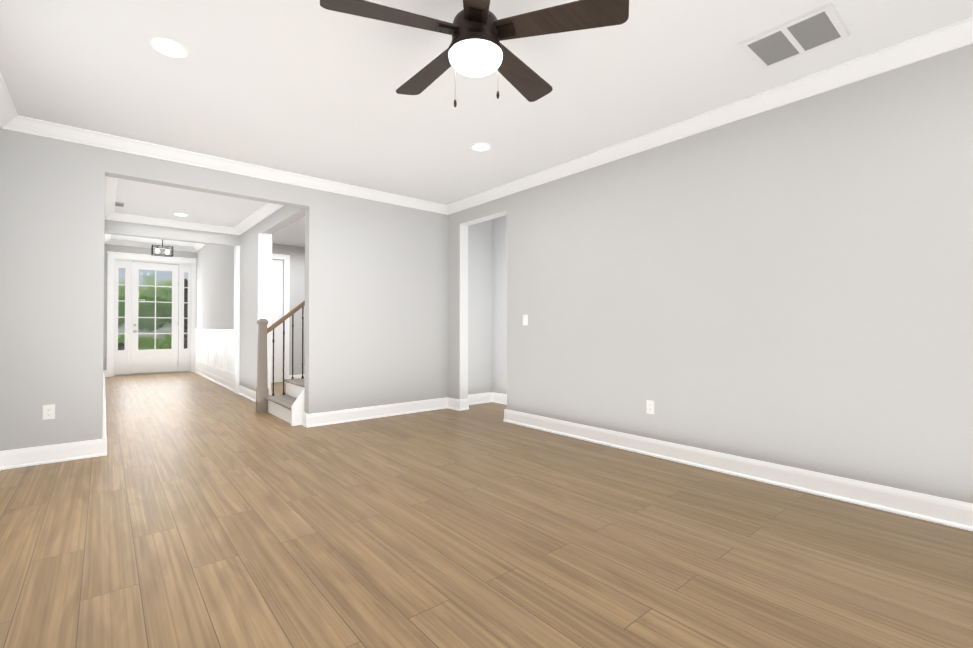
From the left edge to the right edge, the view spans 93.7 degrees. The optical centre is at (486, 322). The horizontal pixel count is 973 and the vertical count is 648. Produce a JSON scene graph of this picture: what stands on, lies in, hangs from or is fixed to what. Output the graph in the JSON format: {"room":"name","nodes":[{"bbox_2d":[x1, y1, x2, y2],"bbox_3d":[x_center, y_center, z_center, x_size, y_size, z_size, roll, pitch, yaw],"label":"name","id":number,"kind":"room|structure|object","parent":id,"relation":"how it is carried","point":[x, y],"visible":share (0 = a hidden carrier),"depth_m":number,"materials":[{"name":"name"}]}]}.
{"room":"empty living room","nodes":[
{"label":"empty living room","id":0,"kind":"room"},
{"bbox_2d":[103,244,195,370],"bbox_3d":[-7.883,-0.312,10.748,2.020,3.050,0.140,1,-1,-40],"label":"wall","id":1,"kind":"structure","parent":0,"point":[133,250],"depth_m":10.24,"materials":[{"name":"paint"}]},
{"bbox_2d":[111,240,190,251],"bbox_3d":[-7.805,-1.789,10.670,1.500,0.098,0.105,1,-1,-40],"label":"crown molding","id":2,"kind":"structure","parent":1,"relation":"attached to","point":[114,242],"depth_m":10.59,"materials":[{"name":"white wood"}]},
{"bbox_2d":[107,251,195,376],"bbox_3d":[-7.794,-0.183,10.710,1.740,2.790,0.030,1,-1,-40],"label":"door frame","id":3,"kind":"structure","parent":1,"relation":"attached to","point":[110,286],"depth_m":10.31,"materials":[{"name":"white wood"}]},
{"bbox_2d":[113,258,191,375],"bbox_3d":[-7.836,-0.117,10.760,1.508,2.659,0.138,1,-1,-40],"label":"front door","id":4,"kind":"structure","parent":1,"relation":"in","point":[132,359],"depth_m":10.71,"materials":[{"name":"white wood"}]},
{"bbox_2d":[104,220,239,248],"bbox_3d":[-4.848,-1.581,7.146,1.740,0.590,0.140,1,-1,-40],"label":"wall","id":5,"kind":"structure","parent":0,"point":[229,241],"depth_m":7.04,"materials":[{"name":"paint"}]},
{"bbox_2d":[104,234,111,244],"bbox_3d":[-6.991,-1.813,8.431,0.105,0.098,4.580,1,-1,-40],"label":"crown molding","id":6,"kind":"structure","parent":5,"relation":"attached to","point":[107,237],"depth_m":9.82,"materials":[{"name":"white wood"}]},
{"bbox_2d":[115,213,233,233],"bbox_3d":[-4.770,-1.518,7.052,1.500,0.098,0.105,1,-1,-40],"label":"crown molding","id":7,"kind":"structure","parent":5,"relation":"attached to","point":[122,217],"depth_m":7.00,"materials":[{"name":"white wood"}]},
{"bbox_2d":[0,128,447,450],"bbox_3d":[-2.196,-0.220,4.944,4.520,2.740,0.140,1,-1,-40],"label":"wall","id":8,"kind":"structure","parent":0,"point":[376,303],"depth_m":4.17,"materials":[{"name":"paint"}]},
{"bbox_2d":[0,451,3,470],"bbox_3d":[-1.449,1.035,0.766,0.030,0.140,7.200,1,-1,-40],"label":"baseboard","id":9,"kind":"structure","parent":8,"relation":"attached to","point":[1,452],"depth_m":3.52,"materials":[{"name":"white wood"}]},
{"bbox_2d":[0,72,19,131],"bbox_3d":[-1.420,-1.586,0.819,0.105,0.098,7.200,1,-1,-40],"label":"crown molding","id":10,"kind":"structure","parent":8,"relation":"attached to","point":[9,118],"depth_m":3.40,"materials":[{"name":"white wood"}]},
{"bbox_2d":[43,404,54,419],"bbox_3d":[-3.550,0.727,3.700,0.072,0.117,0.011,1,-1,-40],"label":"electrical outlet","id":11,"kind":"object","parent":8,"relation":"attached to","point":[48,411],"visible":1,"depth_m":3.70,"materials":[{"name":"white plastic"}]},
{"bbox_2d":[4,437,106,468],"bbox_3d":[-3.492,1.067,3.732,0.595,0.140,0.030,1,-1,-40],"label":"baseboard","id":12,"kind":"structure","parent":8,"relation":"attached to","point":[16,458],"depth_m":3.71,"materials":[{"name":"white wood"}]},
{"bbox_2d":[103,370,106,437],"bbox_3d":[-5.934,1.103,7.081,0.030,0.140,7.960,1,-1,-40],"label":"baseboard","id":13,"kind":"structure","parent":8,"relation":"attached to","point":[104,372],"depth_m":5.87,"materials":[{"name":"white wood"}]},
{"bbox_2d":[105,176,116,220],"bbox_3d":[-4.388,-1.537,5.326,0.105,0.098,3.240,1,-1,-40],"label":"crown molding","id":14,"kind":"structure","parent":8,"relation":"attached to","point":[110,182],"depth_m":5.57,"materials":[{"name":"white wood"}]},
{"bbox_2d":[20,116,443,212],"bbox_3d":[-2.121,-1.542,4.861,3.990,0.098,0.105,1,-1,-40],"label":"crown molding","id":15,"kind":"structure","parent":8,"relation":"attached to","point":[28,125],"depth_m":4.37,"materials":[{"name":"white wood"}]},
{"bbox_2d":[304,397,451,427],"bbox_3d":[-1.248,1.087,5.616,1.905,0.140,0.030,1,-1,-40],"label":"baseboard","id":16,"kind":"structure","parent":8,"relation":"attached to","point":[340,416],"depth_m":5.52,"materials":[{"name":"white wood"}]},
{"bbox_2d":[196,205,304,391],"bbox_3d":[-4.559,-0.339,8.251,0.140,3.050,7.960,1,-1,-40],"label":"wall","id":17,"kind":"structure","parent":0,"point":[215,282],"depth_m":7.52,"materials":[{"name":"paint"}]},
{"bbox_2d":[191,243,205,251],"bbox_3d":[-5.740,-1.802,9.482,0.105,0.098,4.580,1,-1,-40],"label":"crown molding","id":18,"kind":"structure","parent":17,"relation":"attached to","point":[197,246],"depth_m":10.81,"materials":[{"name":"white wood"}]},
{"bbox_2d":[194,246,239,392],"bbox_3d":[-5.661,-0.032,9.412,0.050,2.460,4.720,1,-1,-40],"label":"trim","id":19,"kind":"structure","parent":17,"relation":"attached to","point":[217,352],"depth_m":8.48,"materials":[{"name":"white wood"}]},
{"bbox_2d":[194,367,255,401],"bbox_3d":[-5.219,1.123,8.888,0.030,0.140,6.110,1,-1,-40],"label":"baseboard","id":20,"kind":"structure","parent":17,"relation":"attached to","point":[250,394],"depth_m":8.26,"materials":[{"name":"white wood"}]},
{"bbox_2d":[233,203,283,234],"bbox_3d":[-3.136,-1.526,6.377,0.105,0.098,3.240,1,-1,-40],"label":"crown molding","id":21,"kind":"structure","parent":17,"relation":"attached to","point":[264,211],"depth_m":6.60,"materials":[{"name":"white wood"}]},
{"bbox_2d":[258,233,271,394],"bbox_3d":[-3.239,-0.061,6.661,0.158,2.460,0.108,1,-1,-40],"label":"door frame","id":22,"kind":"structure","parent":17,"relation":"attached to","point":[264,276],"depth_m":6.63,"materials":[{"name":"white wood"}]},
{"bbox_2d":[272,244,304,374],"bbox_3d":[-3.617,-0.171,9.497,2.910,2.740,0.140,1,-1,-40],"label":"wall","id":23,"kind":"structure","parent":0,"point":[297,278],"depth_m":9.20,"materials":[{"name":"paint"}]},
{"bbox_2d":[271,259,282,382],"bbox_3d":[-4.170,-0.030,8.954,0.352,2.422,0.108,1,-1,-40],"label":"interior door","id":24,"kind":"structure","parent":23,"relation":"in","point":[277,290],"depth_m":9.01,"materials":[{"name":"white wood"}]},
{"bbox_2d":[272,254,289,382],"bbox_3d":[-4.159,-0.077,8.938,0.560,2.540,0.018,1,-1,-40],"label":"door frame","id":25,"kind":"structure","parent":23,"relation":"attached to","point":[286,258],"depth_m":9.08,"materials":[{"name":"white wood"}]},
{"bbox_2d":[289,374,303,378],"bbox_3d":[-3.184,1.132,9.735,1.975,0.140,0.030,1,-1,-40],"label":"baseboard","id":26,"kind":"structure","parent":23,"relation":"attached to","point":[295,376],"depth_m":9.19,"materials":[{"name":"white wood"}]},
{"bbox_2d":[0,372,972,647],"bbox_3d":[-1.566,1.218,5.733,8.240,0.120,15.960,1,-1,-40],"label":"floor","id":27,"kind":"structure","parent":0,"point":[192,510],"depth_m":2.28,"materials":[{"name":"brown wood"}]},
{"bbox_2d":[256,300,304,425],"bbox_3d":[-1.815,-0.150,6.150,2.085,2.626,1.187,1,-1,-40],"label":"staircase","id":28,"kind":"structure","parent":27,"relation":"on","point":[288,406],"depth_m":5.87,"materials":[{"name":"white"}]},
{"bbox_2d":[0,0,972,246],"bbox_3d":[-1.566,-1.796,5.765,8.240,0.430,15.960,1,-1,-40],"label":"ceiling","id":29,"kind":"structure","parent":0,"point":[307,87],"depth_m":3.05,"materials":[{"name":"paint"}]},
{"bbox_2d":[115,201,125,207],"bbox_3d":[-4.897,-1.573,6.061,0.160,0.010,0.300,1,-1,-40],"label":"ceiling vent","id":30,"kind":"object","parent":29,"relation":"in","point":[120,204],"visible":0.71,"depth_m":6.06,"materials":[{"name":"white metal"}]},
{"bbox_2d":[151,240,172,256],"bbox_3d":[-6.299,-1.576,8.867,0.333,0.561,0.193,1,-1,-40],"label":"pendant light","id":31,"kind":"object","parent":29,"relation":"hanging from","point":[157,251],"visible":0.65,"depth_m":8.85,"materials":[{"name":"black metal"}]},
{"bbox_2d":[150,38,187,57],"bbox_3d":[-1.863,-1.609,2.680,0.186,0.010,0.186,1,-1,-40],"label":"recessed light","id":32,"kind":"object","parent":29,"relation":"in","point":[168,47],"visible":1,"depth_m":2.67,"materials":[{"name":"white plastic"}]},
{"bbox_2d":[173,213,187,215],"bbox_3d":[-4.443,-1.567,6.625,0.186,0.010,0.186,1,-1,-40],"label":"recessed light","id":33,"kind":"object","parent":29,"relation":"in","point":[180,214],"visible":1,"depth_m":6.61,"materials":[{"name":"white plastic"}]},
{"bbox_2d":[320,0,628,106],"bbox_3d":[-0.072,-1.297,2.108,1.293,0.646,1.247,1,-1,-40],"label":"ceiling fan","id":34,"kind":"object","parent":29,"relation":"hanging from","point":[477,30],"visible":1,"depth_m":1.99,"materials":[{"name":"brown wood"}]},
{"bbox_2d":[470,143,490,150],"bbox_3d":[-0.053,-1.593,4.148,0.186,0.010,0.186,1,-1,-40],"label":"recessed light","id":35,"kind":"object","parent":29,"relation":"in","point":[480,146],"visible":1,"depth_m":4.13,"materials":[{"name":"white plastic"}]},
{"bbox_2d":[738,2,850,69],"bbox_3d":[1.748,-1.608,2.598,0.397,0.015,0.442,1,-1,-40],"label":"ceiling vent","id":36,"kind":"object","parent":29,"relation":"in","point":[815,29],"visible":1,"depth_m":2.57,"materials":[{"name":"white metal"}]},
{"bbox_2d":[468,215,506,394],"bbox_3d":[0.722,-0.213,5.605,0.800,2.740,2.880,1,-1,-40],"label":"wall","id":37,"kind":"structure","parent":0,"point":[487,306],"depth_m":6.63,"materials":[{"name":"paint"}]},
{"bbox_2d":[468,392,506,404],"bbox_3d":[0.668,1.087,5.546,0.660,0.140,2.600,1,-1,-40],"label":"baseboard","id":38,"kind":"structure","parent":37,"relation":"attached to","point":[480,398],"depth_m":6.59,"materials":[{"name":"white wood"}]},
{"bbox_2d":[448,44,972,503],"bbox_3d":[1.885,-0.236,3.488,0.140,2.740,7.340,1,-1,-40],"label":"wall","id":39,"kind":"structure","parent":0,"point":[790,284],"depth_m":3.20,"materials":[{"name":"paint"}]},
{"bbox_2d":[460,211,506,399],"bbox_3d":[-0.006,-0.146,5.741,0.138,2.330,0.925,1,-1,-40],"label":"trim","id":40,"kind":"structure","parent":39,"relation":"attached to","point":[464,310],"depth_m":6.09,"materials":[{"name":"white wood"}]},
{"bbox_2d":[523,315,527,324],"bbox_3d":[0.432,-0.028,5.099,0.013,0.117,0.072,1,-1,-40],"label":"light switch","id":41,"kind":"object","parent":39,"relation":"attached to","point":[525,319],"visible":1,"depth_m":5.09,"materials":[{"name":"white plastic"}]},
{"bbox_2d":[646,400,653,413],"bbox_3d":[1.410,0.729,3.927,0.011,0.117,0.072,1,-1,-40],"label":"electrical outlet","id":42,"kind":"object","parent":39,"relation":"attached to","point":[649,406],"visible":1,"depth_m":3.93,"materials":[{"name":"white plastic"}]},
{"bbox_2d":[441,17,972,214],"bbox_3d":[1.746,-1.557,3.477,0.105,0.098,7.200,1,-1,-40],"label":"crown molding","id":43,"kind":"structure","parent":39,"relation":"attached to","point":[951,37],"depth_m":3.22,"materials":[{"name":"white wood"}]},
{"bbox_2d":[503,409,972,530],"bbox_3d":[2.148,1.059,3.029,0.030,0.140,6.040,1,-1,-40],"label":"baseboard","id":44,"kind":"structure","parent":39,"relation":"attached to","point":[947,512],"depth_m":3.16,"materials":[{"name":"white wood"}]},
{"label":"outside","id":45,"kind":"structure","parent":0,"visible":0},
{"bbox_2d":[118,265,187,349],"bbox_3d":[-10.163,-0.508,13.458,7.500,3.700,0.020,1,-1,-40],"label":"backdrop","id":46,"kind":"structure","parent":45,"point":[149,323],"depth_m":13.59,"materials":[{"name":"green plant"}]},
{"bbox_3d":[-7.931,1.310,13.315,8.240,0.100,3.840,1,-1,-40],"label":"ground","id":47,"kind":"structure","parent":45,"visible":0},
{"bbox_2d":[118,278,187,349],"bbox_3d":[-8.156,0.048,11.233,1.640,2.380,0.390,1,-1,-40],"label":"porch post","id":48,"kind":"object","parent":47,"relation":"on","point":[185,316],"depth_m":11.52,"materials":[{"name":"black"}]}
]}

